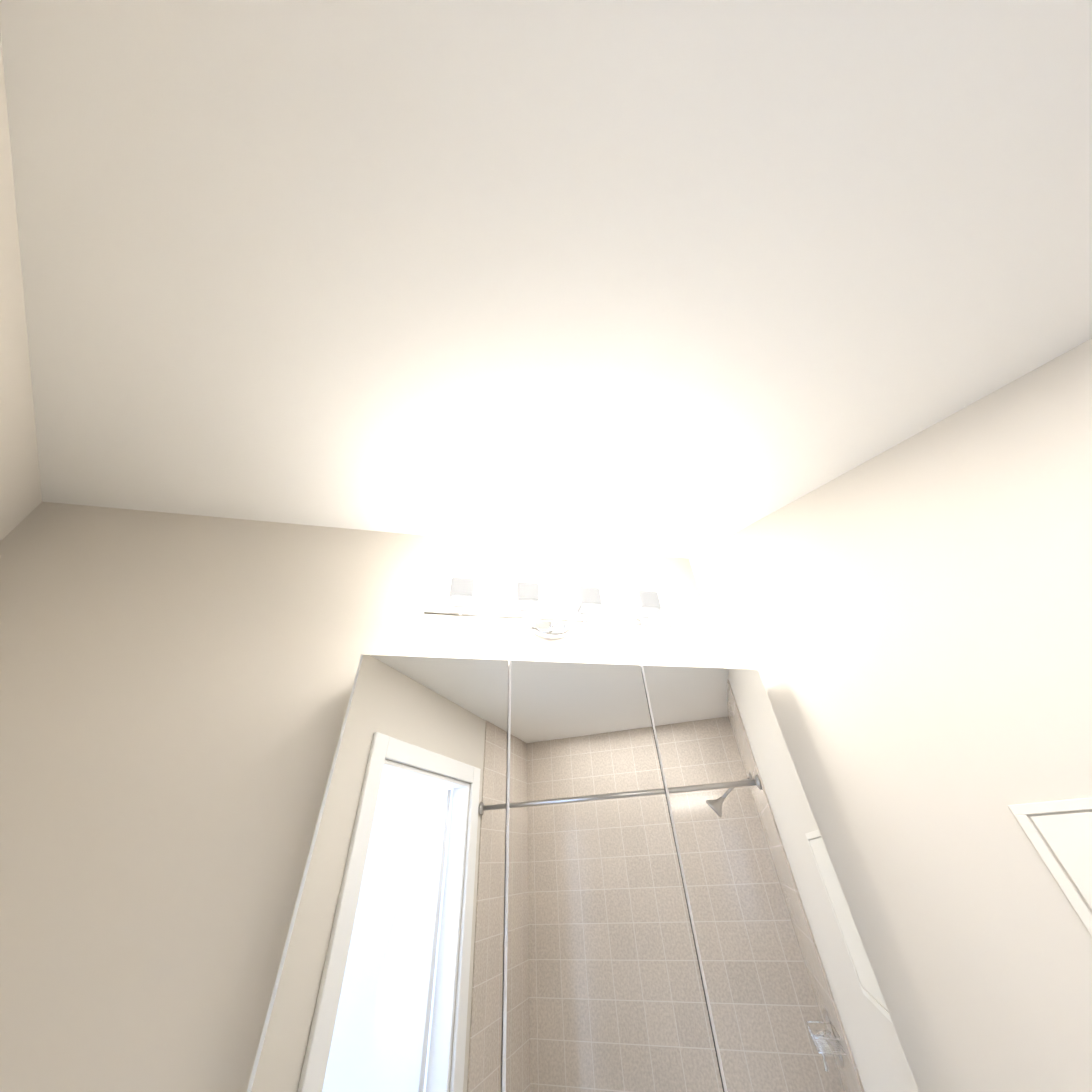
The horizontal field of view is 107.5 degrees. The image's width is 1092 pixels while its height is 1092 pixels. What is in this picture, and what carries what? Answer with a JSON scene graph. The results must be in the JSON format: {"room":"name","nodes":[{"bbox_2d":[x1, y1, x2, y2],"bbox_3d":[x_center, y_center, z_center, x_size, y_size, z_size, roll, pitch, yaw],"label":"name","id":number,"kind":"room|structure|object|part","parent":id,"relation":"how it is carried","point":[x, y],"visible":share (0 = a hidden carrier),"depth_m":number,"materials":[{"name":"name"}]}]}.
{"room":"bathroom","nodes":[
{"label":"bathroom","id":0,"kind":"room"},
{"bbox_2d":[0,34,41,540],"bbox_3d":[-0.281,0.088,-0.608,0.100,2.417,3.543,28,-48,-32],"label":"wall","id":1,"kind":"structure","parent":0,"point":[20,492],"depth_m":0.73,"materials":[{"name":"beige paint"}]},
{"bbox_2d":[0,502,724,1091],"bbox_3d":[-0.375,0.935,0.439,2.038,2.417,0.100,5,-39,-10],"label":"wall","id":2,"kind":"structure","parent":0,"point":[174,694],"depth_m":0.77,"materials":[{"name":"beige paint"}]},
{"bbox_2d":[424,577,671,639],"bbox_3d":[0.024,0.168,1.014,0.640,0.090,0.126,5,-39,-10],"label":"sconce","id":3,"kind":"object","parent":2,"relation":"attached to","point":[644,608],"visible":1,"depth_m":1.00,"materials":[{"name":"white glass"}]},
{"bbox_3d":[-0.201,0.110,0.957,0.054,0.054,0.052,5,-39,-10],"label":"lamp shade","id":4,"kind":"part","parent":3,"relation":"part of","materials":[{"name":"white glass"}]},
{"bbox_3d":[-0.046,0.124,0.984,0.054,0.054,0.052,5,-39,-10],"label":"lamp shade","id":5,"kind":"part","parent":3,"relation":"part of","materials":[{"name":"white glass"}]},
{"bbox_3d":[0.107,0.137,1.010,0.054,0.054,0.052,5,-39,-10],"label":"lamp shade","id":6,"kind":"part","parent":3,"relation":"part of","materials":[{"name":"white glass"}]},
{"bbox_3d":[0.261,0.151,1.037,0.054,0.054,0.052,5,-39,-10],"label":"lamp shade","id":7,"kind":"part","parent":3,"relation":"part of","materials":[{"name":"white glass"}]},
{"bbox_2d":[247,655,918,1091],"bbox_3d":[0.074,0.633,0.651,0.894,0.873,0.119,5,-39,-10],"label":"upper cabinet","id":8,"kind":"object","parent":2,"relation":"attached to","point":[549,877],"visible":1,"depth_m":0.63,"materials":[{"name":"white mirror"}]},
{"bbox_3d":[-0.209,0.576,0.562,0.296,0.873,0.020,5,-39,-10],"label":"door","id":9,"kind":"part","parent":8,"relation":"part of","materials":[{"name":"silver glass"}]},
{"bbox_3d":[0.083,0.602,0.614,0.296,0.873,0.020,5,-39,-10],"label":"door","id":10,"kind":"part","parent":8,"relation":"part of","materials":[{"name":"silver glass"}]},
{"bbox_3d":[0.376,0.628,0.665,0.296,0.873,0.020,5,-39,-10],"label":"door","id":11,"kind":"part","parent":8,"relation":"part of","materials":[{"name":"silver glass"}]},
{"bbox_2d":[0,0,1091,558],"bbox_3d":[0.274,-0.555,0.598,1.720,0.050,3.543,28,-48,-32],"label":"ceiling","id":12,"kind":"structure","parent":0,"point":[678,278],"depth_m":0.64,"materials":[{"name":"white paint"}]},
{"bbox_2d":[689,338,1091,1091],"bbox_3d":[1.246,0.489,-0.010,0.100,2.417,2.590,28,-48,-32],"label":"wall","id":13,"kind":"structure","parent":0,"point":[905,628],"depth_m":0.74,"materials":[{"name":"beige paint"}]},
{"bbox_2d":[1008,797,1091,935],"bbox_3d":[0.860,0.464,0.450,0.004,0.326,0.331,28,-48,-32],"label":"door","id":14,"kind":"structure","parent":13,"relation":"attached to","point":[1068,838],"depth_m":0.59,"materials":[{"name":"white paint"}]}
]}

